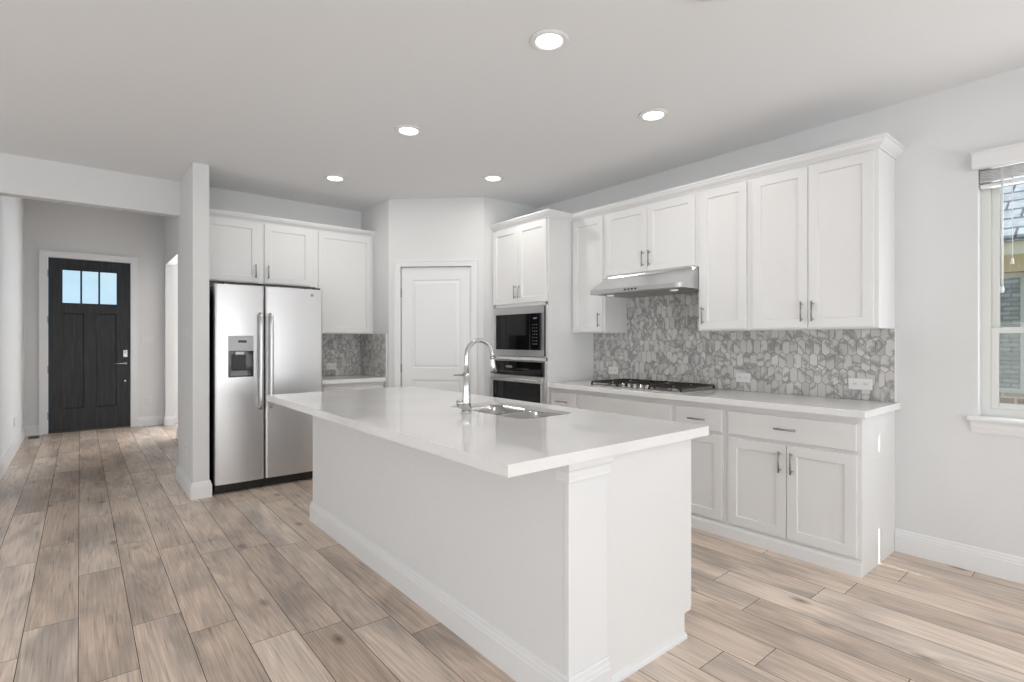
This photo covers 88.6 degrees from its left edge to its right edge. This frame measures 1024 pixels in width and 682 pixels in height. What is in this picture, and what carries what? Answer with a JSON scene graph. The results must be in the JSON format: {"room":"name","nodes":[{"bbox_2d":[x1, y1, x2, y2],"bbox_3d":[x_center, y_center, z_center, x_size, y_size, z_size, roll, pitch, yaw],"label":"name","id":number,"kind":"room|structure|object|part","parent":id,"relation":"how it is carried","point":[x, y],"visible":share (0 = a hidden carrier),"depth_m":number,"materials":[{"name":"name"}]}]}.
{"room":"kitchen","nodes":[
{"label":"kitchen","id":0,"kind":"room"},
{"bbox_2d":[0,195,23,461],"bbox_3d":[-5.464,-0.375,5.618,0.120,3.350,3.980,0,0,-39],"label":"wall","id":1,"kind":"structure","parent":0,"point":[11,208],"depth_m":5.77,"materials":[{"name":"white paint"}]},
{"bbox_2d":[0,426,25,479],"bbox_3d":[-5.368,1.231,5.608,0.017,0.138,4.117,0,0,-39],"label":"baseboard","id":2,"kind":"structure","parent":1,"relation":"attached to","point":[5,462],"depth_m":5.70,"materials":[{"name":"paint"}]},
{"bbox_2d":[24,198,177,425],"bbox_3d":[-4.982,-0.375,8.683,4.760,3.350,0.140,0,0,-39],"label":"wall","id":3,"kind":"structure","parent":0,"point":[54,226],"depth_m":7.79,"materials":[{"name":"white paint"}]},
{"bbox_2d":[47,257,129,433],"bbox_3d":[-6.156,0.062,7.660,0.953,2.475,0.128,0,0,-39],"label":"door","id":4,"kind":"structure","parent":3,"relation":"in","point":[88,368],"depth_m":7.64,"materials":[{"name":"grey wood"}]},
{"bbox_2d":[39,249,137,434],"bbox_3d":[-6.157,0.015,7.675,1.123,2.569,0.122,0,0,-39],"label":"trim","id":5,"kind":"structure","parent":3,"relation":"attached to","point":[43,254],"depth_m":7.48,"materials":[{"name":"paint"}]},
{"bbox_2d":[25,414,177,435],"bbox_3d":[-4.905,1.231,8.644,4.590,0.138,0.017,0,0,-39],"label":"baseboard","id":6,"kind":"structure","parent":3,"relation":"attached to","point":[150,420],"depth_m":8.05,"materials":[{"name":"paint"}]},
{"bbox_2d":[146,397,151,404],"bbox_3d":[-5.594,0.920,8.081,0.075,0.120,0.010,0,0,-39],"label":"wall outlet","id":7,"kind":"object","parent":3,"relation":"attached to","point":[148,399],"visible":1,"depth_m":8.08,"materials":[{"name":"white plastic"}]},
{"bbox_2d":[164,216,177,416],"bbox_3d":[-4.135,-0.375,6.712,0.116,3.350,3.980,0,0,-39],"label":"wall","id":8,"kind":"structure","parent":0,"point":[170,223],"depth_m":8.10,"materials":[{"name":"white paint"}]},
{"bbox_2d":[163,416,177,438],"bbox_3d":[-4.141,1.231,6.707,0.133,0.138,3.980,0,0,-39],"label":"baseboard","id":9,"kind":"structure","parent":8,"relation":"attached to","point":[168,420],"depth_m":8.08,"materials":[{"name":"paint"}]},
{"bbox_2d":[0,153,360,465],"bbox_3d":[-3.540,-0.085,4.546,7.510,2.770,0.120,0,0,-39],"label":"wall","id":10,"kind":"structure","parent":0,"point":[20,176],"depth_m":4.62,"materials":[{"name":"white paint"}]},
{"bbox_2d":[209,216,315,288],"bbox_3d":[-2.466,-0.836,5.109,1.012,0.583,0.374,0,0,-39],"label":"upper cabinet","id":11,"kind":"object","parent":10,"relation":"attached to","point":[241,252],"visible":0.84,"depth_m":5.01,"materials":[{"name":"paint"}]},
{"bbox_3d":[-2.573,-0.834,4.836,0.440,0.557,0.019,0,0,-39],"label":"door","id":12,"kind":"part","parent":11,"relation":"part of","materials":[{"name":"paint"}]},
{"bbox_3d":[-2.194,-0.834,5.148,0.437,0.557,0.019,0,0,-39],"label":"door","id":13,"kind":"part","parent":11,"relation":"part of","materials":[{"name":"paint"}]},
{"bbox_2d":[209,208,375,236],"bbox_3d":[-2.226,-1.157,5.306,1.633,0.058,0.374,0,0,-39],"label":"crown molding","id":14,"kind":"structure","parent":10,"relation":"attached to","point":[212,212],"depth_m":5.12,"materials":[{"name":"paint"}]},
{"bbox_2d":[311,230,372,333],"bbox_3d":[-1.847,-0.602,5.641,0.621,1.052,0.339,0,0,-39],"label":"upper cabinet","id":15,"kind":"object","parent":10,"relation":"attached to","point":[344,262],"visible":0.8,"depth_m":5.51,"materials":[{"name":"paint"}]},
{"bbox_2d":[180,162,208,482],"bbox_3d":[-2.798,-0.085,4.619,0.122,2.770,0.710,0,0,-39],"label":"wall","id":16,"kind":"structure","parent":0,"point":[194,186],"depth_m":4.37,"materials":[{"name":"white paint"}]},
{"bbox_2d":[176,464,211,499],"bbox_3d":[-2.831,1.231,4.659,0.156,0.138,0.847,0,0,-39],"label":"baseboard","id":17,"kind":"structure","parent":16,"relation":"attached to","point":[202,489],"depth_m":4.36,"materials":[{"name":"paint"}]},
{"bbox_2d":[361,197,536,396],"bbox_3d":[-0.734,-0.085,5.675,2.001,2.770,0.591,0,0,4],"label":"wall","id":18,"kind":"structure","parent":0,"point":[452,228],"depth_m":5.41,"materials":[{"name":"white paint"}]},
{"bbox_2d":[322,334,386,376],"bbox_3d":[-1.766,0.152,5.506,0.670,0.455,0.651,0,0,-39],"label":"tile backsplash","id":19,"kind":"structure","parent":18,"relation":"attached to","point":[353,354],"depth_m":5.78,"materials":[{"name":"tile"}]},
{"bbox_2d":[326,363,335,369],"bbox_3d":[-1.974,0.278,5.735,0.114,0.070,0.010,0,0,-39],"label":"wall outlet","id":20,"kind":"object","parent":19,"relation":"attached to","point":[329,366],"visible":1,"depth_m":5.73,"materials":[{"name":"white plastic"}]},
{"bbox_2d":[394,259,476,394],"bbox_3d":[-0.784,0.236,5.381,0.865,2.128,0.022,0,0,6],"label":"trim","id":21,"kind":"structure","parent":18,"relation":"attached to","point":[408,263],"depth_m":5.39,"materials":[{"name":"paint"}]},
{"bbox_2d":[401,267,470,393],"bbox_3d":[-0.786,0.263,5.396,0.740,2.050,0.099,0,0,6],"label":"door","id":22,"kind":"structure","parent":18,"relation":"in","point":[436,301],"depth_m":5.41,"materials":[{"name":"paint"}]},
{"bbox_2d":[0,0,1023,211],"bbox_3d":[-0.564,-1.545,0.882,7.850,0.150,9.560,0,0,-39],"label":"ceiling","id":23,"kind":"structure","parent":0,"point":[276,97],"depth_m":2.93,"materials":[{"name":"white paint"}]},
{"bbox_2d":[324,175,345,181],"bbox_3d":[-1.593,-1.464,4.730,0.192,0.012,0.192,0,0,-39],"label":"recessed light","id":24,"kind":"object","parent":23,"relation":"in","point":[334,178],"visible":1,"depth_m":4.72,"materials":[{"name":"white plastic"}]},
{"bbox_2d":[395,125,422,136],"bbox_3d":[-0.720,-1.464,3.660,0.192,0.012,0.192,0,0,-39],"label":"recessed light","id":25,"kind":"object","parent":23,"relation":"in","point":[405,130],"visible":1,"depth_m":3.64,"materials":[{"name":"white plastic"}]},
{"bbox_2d":[483,175,503,181],"bbox_3d":[-0.169,-1.464,4.730,0.192,0.012,0.192,0,0,-39],"label":"recessed light","id":26,"kind":"object","parent":23,"relation":"in","point":[490,178],"visible":1,"depth_m":4.72,"materials":[{"name":"white plastic"}]},
{"bbox_2d":[530,29,568,51],"bbox_3d":[0.182,-1.464,2.565,0.192,0.012,0.192,0,0,-39],"label":"recessed light","id":27,"kind":"object","parent":23,"relation":"in","point":[545,40],"visible":1,"depth_m":2.55,"materials":[{"name":"white plastic"}]},
{"bbox_2d":[638,108,668,121],"bbox_3d":[0.917,-1.464,3.410,0.192,0.012,0.192,0,0,-39],"label":"recessed light","id":28,"kind":"object","parent":23,"relation":"in","point":[655,114],"visible":1,"depth_m":3.40,"materials":[{"name":"white plastic"}]},
{"bbox_2d":[0,423,1023,681],"bbox_3d":[-1.777,1.360,2.599,8.167,0.120,16.496,0,0,-39],"label":"floor","id":29,"kind":"structure","parent":0,"point":[110,572],"depth_m":2.60,"materials":[{"name":"brown wood"}]},
{"bbox_2d":[28,436,39,438],"bbox_3d":[-6.439,1.297,7.069,0.110,0.006,0.240,0,0,-39],"label":"floor vent","id":30,"kind":"object","parent":29,"relation":"in","point":[29,437],"visible":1,"depth_m":7.04,"materials":[{"name":"brown metal"}]},
{"bbox_2d":[209,282,321,492],"bbox_3d":[-2.340,0.401,4.927,0.906,1.798,0.768,0,0,-39],"label":"refrigerator","id":31,"kind":"object","parent":29,"relation":"on","point":[263,341],"visible":0.97,"depth_m":4.61,"materials":[{"name":"silver metal"}]},
{"bbox_3d":[-2.358,0.366,4.545,0.391,1.697,0.070,0,0,-39],"label":"freezer door","id":32,"kind":"part","parent":31,"relation":"part of","materials":[{"name":"silver metal"}]},
{"bbox_3d":[-2.340,0.180,4.502,0.109,0.129,0.016,0,0,-39],"label":"dispenser lever","id":33,"kind":"part","parent":31,"relation":"part of","materials":[{"name":"black plastic"}]},
{"bbox_3d":[-2.336,0.104,4.503,0.069,0.028,0.020,0,0,-39],"label":"dispenser spout","id":34,"kind":"part","parent":31,"relation":"part of","materials":[{"name":"silver metal"}]},
{"bbox_3d":[-2.331,0.021,4.516,0.197,0.131,0.012,0,0,-39],"label":"dispenser panel","id":35,"kind":"part","parent":31,"relation":"part of","materials":[{"name":"silver metal"}]},
{"bbox_3d":[-2.195,0.175,4.593,0.033,0.851,0.069,0,0,-39],"label":"handle","id":36,"kind":"part","parent":31,"relation":"part of","materials":[{"name":"silver metal"}]},
{"bbox_3d":[-2.131,0.175,4.646,0.033,0.851,0.069,0,0,-39],"label":"handle","id":37,"kind":"part","parent":31,"relation":"part of","materials":[{"name":"silver metal"}]},
{"bbox_3d":[-2.006,0.366,4.835,0.509,1.697,0.070,0,0,-39],"label":"fridge door","id":38,"kind":"part","parent":31,"relation":"part of","materials":[{"name":"silver metal"}]},
{"bbox_2d":[322,381,383,391],"bbox_3d":[-1.770,0.861,5.510,0.668,0.879,0.639,0,0,-39],"label":"base cabinet","id":39,"kind":"object","parent":29,"relation":"on","point":[364,385],"visible":0.05,"depth_m":5.29,"materials":[{"name":"paint"}]},
{"bbox_3d":[-1.595,0.535,5.298,0.624,0.150,0.019,0,0,-39],"label":"drawer","id":40,"kind":"part","parent":39,"relation":"part of","materials":[{"name":"paint"}]},
{"bbox_2d":[322,374,385,384],"bbox_3d":[-1.774,0.400,5.511,0.674,0.040,0.634,0,0,-39],"label":"countertop","id":41,"kind":"structure","parent":39,"relation":"on","point":[338,379],"depth_m":5.33,"materials":[{"name":"white stone"}]},
{"bbox_2d":[310,416,690,681],"bbox_3d":[-0.302,0.861,3.074,0.869,0.879,2.619,0,0,-39],"label":"kitchen island","id":42,"kind":"object","parent":29,"relation":"on","point":[577,572],"visible":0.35,"depth_m":2.15,"materials":[{"name":"white paint"}]},
{"bbox_3d":[-0.324,1.231,3.057,0.812,0.138,2.618,0,0,-39],"label":"baseboard","id":43,"kind":"part","parent":42,"relation":"part of","materials":[{"name":"paint"}]},
{"bbox_2d":[266,386,708,477],"bbox_3d":[-0.426,0.400,3.021,1.154,0.040,2.703,0,0,-39],"label":"island countertop","id":44,"kind":"structure","parent":42,"relation":"on","point":[429,420],"depth_m":2.31,"materials":[{"name":"white stone"}]},
{"bbox_2d":[456,338,496,413],"bbox_3d":[-0.194,0.182,2.817,0.263,0.395,0.075,0,0,-39],"label":"kitchen faucet","id":45,"kind":"object","parent":44,"relation":"on","point":[465,402],"visible":1,"depth_m":2.76,"materials":[{"name":"silver metal"}]},
{"bbox_3d":[-0.175,0.080,2.821,0.195,0.190,0.026,0,0,-39],"label":"spout","id":46,"kind":"part","parent":45,"relation":"part of","materials":[{"name":"silver metal"}]},
{"bbox_2d":[460,405,563,418],"bbox_3d":[-0.022,0.508,2.918,0.374,0.221,0.684,0,0,-39],"label":"sink","id":47,"kind":"object","parent":44,"relation":"in","point":[501,410],"visible":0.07,"depth_m":3.01,"materials":[{"name":"metal"}]},
{"bbox_2d":[460,405,526,413],"bbox_3d":[-0.133,0.508,3.054,0.374,0.221,0.334,0,0,-39],"label":"basin","id":48,"kind":"object","parent":47,"relation":"in","point":[490,409],"depth_m":3.23,"materials":[{"name":"silver metal"}]},
{"bbox_2d":[499,411,563,418],"bbox_3d":[0.097,0.508,2.774,0.374,0.221,0.309,0,0,-39],"label":"basin","id":49,"kind":"object","parent":47,"relation":"in","point":[524,414],"depth_m":2.94,"materials":[{"name":"silver metal"}]},
{"bbox_3d":[0.552,1.287,2.128,0.543,0.026,0.014,0,0,-39],"label":"shoe molding","id":50,"kind":"part","parent":42,"relation":"part of","materials":[{"name":"paint"}]},
{"bbox_3d":[-0.255,0.861,3.065,0.695,0.879,2.459,0,0,-39],"label":"panel","id":51,"kind":"part","parent":42,"relation":"part of","materials":[{"name":"paint"}]},
{"bbox_2d":[493,217,593,404],"bbox_3d":[0.287,0.086,5.277,0.668,2.428,0.834,0,0,-39],"label":"tall cabinet","id":52,"kind":"object","parent":29,"relation":"on","point":[532,261],"visible":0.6,"depth_m":4.95,"materials":[{"name":"paint"}]},
{"bbox_3d":[-0.063,-0.739,5.247,0.019,0.747,0.395,0,0,-39],"label":"door","id":53,"kind":"part","parent":52,"relation":"part of","materials":[{"name":"paint"}]},
{"bbox_2d":[491,359,546,403],"bbox_3d":[0.243,0.516,5.238,0.620,0.656,0.778,0,0,-39],"label":"wall oven","id":54,"kind":"object","parent":52,"relation":"in","point":[522,380],"visible":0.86,"depth_m":5.02,"materials":[{"name":"black glass"}]},
{"bbox_3d":[0.017,0.365,5.058,0.041,0.020,0.678,0,0,-39],"label":"handle","id":55,"kind":"part","parent":54,"relation":"part of","materials":[{"name":"silver metal"}]},
{"bbox_3d":[0.045,0.583,5.080,0.034,0.485,0.762,0,0,-39],"label":"oven door","id":56,"kind":"part","parent":54,"relation":"part of","materials":[{"name":"silver metal"}]},
{"bbox_3d":[0.047,0.264,5.088,0.020,0.136,0.736,0,0,-39],"label":"control panel","id":57,"kind":"part","parent":54,"relation":"part of","materials":[{"name":"black glass"}]},
{"bbox_2d":[494,305,546,356],"bbox_3d":[0.245,-0.088,5.239,0.516,0.481,0.779,0,0,-39],"label":"microwave","id":58,"kind":"object","parent":52,"relation":"in","point":[518,331],"visible":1,"depth_m":5.03,"materials":[{"name":"silver metal"}]},
{"bbox_3d":[0.008,-0.087,5.138,0.018,0.345,0.523,0,0,-39],"label":"door","id":59,"kind":"part","parent":58,"relation":"part of","materials":[{"name":"black glass"}]},
{"bbox_3d":[0.219,-0.087,4.881,0.018,0.345,0.137,0,0,-39],"label":"control panel","id":60,"kind":"part","parent":58,"relation":"part of","materials":[{"name":"black glass"}]},
{"bbox_3d":[0.191,-0.739,4.939,0.019,0.747,0.395,0,0,-39],"label":"door","id":61,"kind":"part","parent":52,"relation":"part of","materials":[{"name":"paint"}]},
{"bbox_2d":[551,388,578,407],"bbox_3d":[0.674,0.861,4.825,0.646,0.879,0.355,0,0,-39],"label":"drawer","id":62,"kind":"object","parent":29,"relation":"on","point":[559,397],"visible":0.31,"depth_m":4.63,"materials":[{"name":"paint"}]},
{"bbox_2d":[579,391,674,420],"bbox_3d":[1.085,0.861,4.325,0.646,0.879,0.940,0,0,-39],"label":"base cabinet","id":63,"kind":"object","parent":29,"relation":"on","point":[647,407],"visible":0.06,"depth_m":4.09,"materials":[{"name":"paint"}]},
{"bbox_2d":[547,380,900,418],"bbox_3d":[1.358,0.400,3.998,0.642,0.040,2.498,0,0,-39],"label":"countertop","id":64,"kind":"structure","parent":63,"relation":"on","point":[854,408],"depth_m":3.43,"materials":[{"name":"white stone"}]},
{"bbox_2d":[589,378,716,392],"bbox_3d":[1.135,0.359,4.310,0.500,0.041,0.905,0,0,-39],"label":"gas cooktop","id":65,"kind":"object","parent":64,"relation":"in","point":[639,384],"visible":1,"depth_m":4.17,"materials":[{"name":"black metal"}]},
{"bbox_2d":[675,400,725,536],"bbox_3d":[1.508,0.861,3.811,0.646,0.879,0.390,0,0,-39],"label":"base cabinet","id":66,"kind":"object","parent":29,"relation":"on","point":[708,453],"visible":0.52,"depth_m":3.57,"materials":[{"name":"paint"}]},
{"bbox_3d":[1.293,0.535,3.634,0.019,0.150,0.346,0,0,-39],"label":"drawer","id":67,"kind":"part","parent":66,"relation":"part of","materials":[{"name":"paint"}]},
{"bbox_3d":[1.293,0.915,3.634,0.019,0.563,0.346,0,0,-39],"label":"door","id":68,"kind":"part","parent":66,"relation":"part of","materials":[{"name":"paint"}]},
{"bbox_3d":[1.294,1.256,3.635,0.016,0.088,0.390,0,0,-39],"label":"toe molding","id":69,"kind":"part","parent":66,"relation":"part of","materials":[{"name":"paint"}]},
{"bbox_2d":[725,405,894,577],"bbox_3d":[1.881,0.861,3.358,0.646,0.879,0.784,0,0,-39],"label":"base cabinet","id":70,"kind":"object","parent":29,"relation":"on","point":[817,489],"visible":0.92,"depth_m":3.11,"materials":[{"name":"paint"}]},
{"bbox_3d":[1.548,0.915,3.325,0.019,0.563,0.368,0,0,-39],"label":"door","id":71,"kind":"part","parent":70,"relation":"part of","materials":[{"name":"paint"}]},
{"bbox_3d":[1.623,0.734,3.190,0.035,0.128,0.010,0,0,-39],"label":"handle","id":72,"kind":"part","parent":70,"relation":"part of","materials":[{"name":"silver metal"}]},
{"bbox_3d":[1.645,0.535,3.164,0.035,0.010,0.128,0,0,-39],"label":"handle","id":73,"kind":"part","parent":70,"relation":"part of","materials":[{"name":"silver metal"}]},
{"bbox_3d":[1.667,0.734,3.137,0.035,0.128,0.010,0,0,-39],"label":"handle","id":74,"kind":"part","parent":70,"relation":"part of","materials":[{"name":"silver metal"}]},
{"bbox_3d":[1.666,0.535,3.181,0.019,0.150,0.740,0,0,-39],"label":"drawer","id":75,"kind":"part","parent":70,"relation":"part of","materials":[{"name":"paint"}]},
{"bbox_3d":[1.667,1.256,3.182,0.016,0.088,0.784,0,0,-39],"label":"toe molding","id":76,"kind":"part","parent":70,"relation":"part of","materials":[{"name":"paint"}]},
{"bbox_3d":[1.784,0.915,3.037,0.019,0.563,0.368,0,0,-39],"label":"door","id":77,"kind":"part","parent":70,"relation":"part of","materials":[{"name":"paint"}]},
{"bbox_2d":[537,67,1023,557],"bbox_3d":[2.362,-0.085,3.394,0.140,2.770,9.440,0,0,-39],"label":"wall","id":78,"kind":"structure","parent":0,"point":[955,483],"depth_m":3.09,"materials":[{"name":"white paint"}]},
{"bbox_2d":[572,214,626,332],"bbox_3d":[0.799,-0.602,4.895,0.364,1.052,0.404,0,0,-39],"label":"upper cabinet","id":79,"kind":"object","parent":78,"relation":"attached to","point":[590,313],"visible":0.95,"depth_m":4.79,"materials":[{"name":"paint"}]},
{"bbox_3d":[0.693,-0.599,4.807,0.019,1.026,0.360,0,0,-39],"label":"door","id":80,"kind":"part","parent":79,"relation":"part of","materials":[{"name":"paint"}]},
{"bbox_2d":[590,267,698,297],"bbox_3d":[1.139,-0.471,4.324,0.537,0.178,0.902,0,0,-39],"label":"range hood","id":81,"kind":"object","parent":78,"relation":"attached to","point":[681,280],"visible":0.98,"depth_m":4.14,"materials":[{"name":"silver metal"}]},
{"bbox_3d":[1.155,-0.392,4.337,0.420,0.004,0.782,0,0,-39],"label":"filter plate","id":82,"kind":"part","parent":81,"relation":"part of","materials":[{"name":"silver metal"}]},
{"bbox_2d":[605,191,698,277],"bbox_3d":[1.216,-0.845,4.387,0.364,0.566,0.910,0,0,-39],"label":"upper cabinet","id":83,"kind":"object","parent":78,"relation":"attached to","point":[661,235],"visible":0.89,"depth_m":4.25,"materials":[{"name":"paint"}]},
{"bbox_3d":[0.972,-0.842,4.468,0.019,0.540,0.431,0,0,-39],"label":"door","id":84,"kind":"part","parent":83,"relation":"part of","materials":[{"name":"paint"}]},
{"bbox_3d":[1.110,-0.674,4.258,0.035,0.128,0.010,0,0,-39],"label":"handle","id":85,"kind":"part","parent":83,"relation":"part of","materials":[{"name":"silver metal"}]},
{"bbox_3d":[1.248,-0.842,4.132,0.019,0.540,0.431,0,0,-39],"label":"door","id":86,"kind":"part","parent":83,"relation":"part of","materials":[{"name":"paint"}]},
{"bbox_2d":[699,179,765,330],"bbox_3d":[1.631,-0.602,3.884,0.364,1.052,0.395,0,0,-39],"label":"upper cabinet","id":87,"kind":"object","parent":78,"relation":"attached to","point":[724,211],"visible":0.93,"depth_m":3.78,"materials":[{"name":"paint"}]},
{"bbox_3d":[1.525,-0.599,3.796,0.019,1.026,0.351,0,0,-39],"label":"door","id":88,"kind":"part","parent":87,"relation":"part of","materials":[{"name":"paint"}]},
{"bbox_2d":[594,293,895,401],"bbox_3d":[1.593,-0.091,4.207,0.013,0.940,2.474,0,0,-39],"label":"tile backsplash","id":89,"kind":"structure","parent":78,"relation":"attached to","point":[663,340],"depth_m":4.01,"materials":[{"name":"tile"}]},
{"bbox_2d":[609,367,617,373],"bbox_3d":[0.957,0.278,4.964,0.010,0.070,0.114,0,0,-39],"label":"wall outlet","id":90,"kind":"object","parent":89,"relation":"attached to","point":[612,370],"visible":1,"depth_m":4.96,"materials":[{"name":"white plastic"}]},
{"bbox_2d":[736,373,750,382],"bbox_3d":[1.757,0.278,3.991,0.010,0.070,0.114,0,0,-39],"label":"wall outlet","id":91,"kind":"object","parent":89,"relation":"attached to","point":[740,377],"visible":1,"depth_m":3.99,"materials":[{"name":"white plastic"}]},
{"bbox_2d":[848,378,871,389],"bbox_3d":[2.250,0.278,3.392,0.010,0.074,0.135,0,0,-39],"label":"wall outlet","id":92,"kind":"object","parent":89,"relation":"attached to","point":[853,383],"visible":1,"depth_m":3.39,"materials":[{"name":"white plastic"}]},
{"bbox_2d":[750,148,894,330],"bbox_3d":[1.998,-0.602,3.438,0.364,1.052,0.760,0,0,-39],"label":"upper cabinet","id":93,"kind":"object","parent":78,"relation":"attached to","point":[822,234],"visible":1,"depth_m":3.27,"materials":[{"name":"paint"}]},
{"bbox_2d":[489,133,905,231],"bbox_3d":[1.089,-1.157,4.303,0.668,0.058,3.358,0,0,-39],"label":"crown molding","id":94,"kind":"structure","parent":93,"relation":"attached to","point":[885,142],"depth_m":3.72,"materials":[{"name":"paint"}]},
{"bbox_3d":[1.777,-0.599,3.489,0.019,1.026,0.356,0,0,-39],"label":"door","id":95,"kind":"part","parent":93,"relation":"part of","materials":[{"name":"paint"}]},
{"bbox_3d":[1.891,-0.188,3.308,0.035,0.128,0.010,0,0,-39],"label":"handle","id":96,"kind":"part","parent":93,"relation":"part of","materials":[{"name":"silver metal"}]},
{"bbox_3d":[2.006,-0.599,3.212,0.019,1.026,0.356,0,0,-39],"label":"door","id":97,"kind":"part","parent":93,"relation":"part of","materials":[{"name":"paint"}]},
{"bbox_2d":[895,528,1023,583],"bbox_3d":[3.837,1.231,1.477,0.017,0.138,4.604,0,0,-39],"label":"baseboard","id":98,"kind":"structure","parent":78,"relation":"attached to","point":[1001,565],"depth_m":3.00,"materials":[{"name":"paint"}]},
{"bbox_2d":[966,163,1023,436],"bbox_3d":[2.967,-0.258,2.623,0.175,1.545,1.041,0,0,-39],"label":"window","id":99,"kind":"structure","parent":78,"relation":"in","point":[991,329],"depth_m":2.98,"materials":[{"name":"plastic"}]},
{"bbox_3d":[2.943,0.436,2.604,0.114,0.022,1.041,0,0,-39],"label":"sill","id":100,"kind":"part","parent":99,"relation":"part of","materials":[{"name":"paint"}]},
{"bbox_2d":[970,142,1023,292],"bbox_3d":[2.928,-0.658,2.594,0.130,0.787,0.994,0,0,-39],"label":"window blind","id":101,"kind":"object","parent":99,"relation":"attached to","point":[1012,154],"visible":1,"depth_m":2.87,"materials":[{"name":"white plastic"}]},
{"bbox_3d":[2.957,-0.869,2.618,0.054,0.018,0.934,0,0,-39],"label":"rail","id":102,"kind":"part","parent":101,"relation":"part of","materials":[{"name":"white plastic"}]},
{"bbox_3d":[2.956,-1.000,2.618,0.048,0.059,0.938,0,0,-39],"label":"head rail","id":103,"kind":"part","parent":101,"relation":"part of","materials":[{"name":"white plastic"}]},
{"bbox_3d":[2.720,-0.685,2.854,0.015,0.530,0.015,0,0,28],"label":"lift cord","id":104,"kind":"part","parent":101,"relation":"part of","materials":[{"name":"white fabric"}]},
{"bbox_3d":[3.010,-0.302,2.662,0.060,1.455,0.946,0,0,-39],"label":"frame","id":105,"kind":"part","parent":99,"relation":"part of","materials":[{"name":"plastic"}]},
{"bbox_3d":[2.999,0.153,2.653,0.024,0.460,0.862,0,0,-39],"label":"sash","id":106,"kind":"part","parent":99,"relation":"part of","materials":[{"name":"plastic"}]},
{"bbox_3d":[3.019,-0.515,2.670,0.024,0.945,0.862,0,0,-39],"label":"sash","id":107,"kind":"part","parent":99,"relation":"part of","materials":[{"name":"plastic"}]},
{"label":"outside","id":108,"kind":"structure","parent":0,"visible":0},
{"bbox_3d":[21.554,1.625,24.211,55.945,0.150,70.000,0,0,-39],"label":"ground","id":109,"kind":"structure","parent":108,"visible":0},
{"bbox_2d":[1000,177,1023,403],"bbox_3d":[6.974,-1.025,9.624,7.800,5.150,18.400,0,0,-39],"label":"house","id":110,"kind":"structure","parent":109,"relation":"on","point":[1012,299],"depth_m":5.86,"materials":[{"name":"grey brick"}]},
{"bbox_3d":[5.302,-0.090,6.247,0.006,1.240,1.090,0,0,-39],"label":"pane","id":111,"kind":"part","parent":110,"relation":"part of","materials":[{"name":"glass"}]}
]}

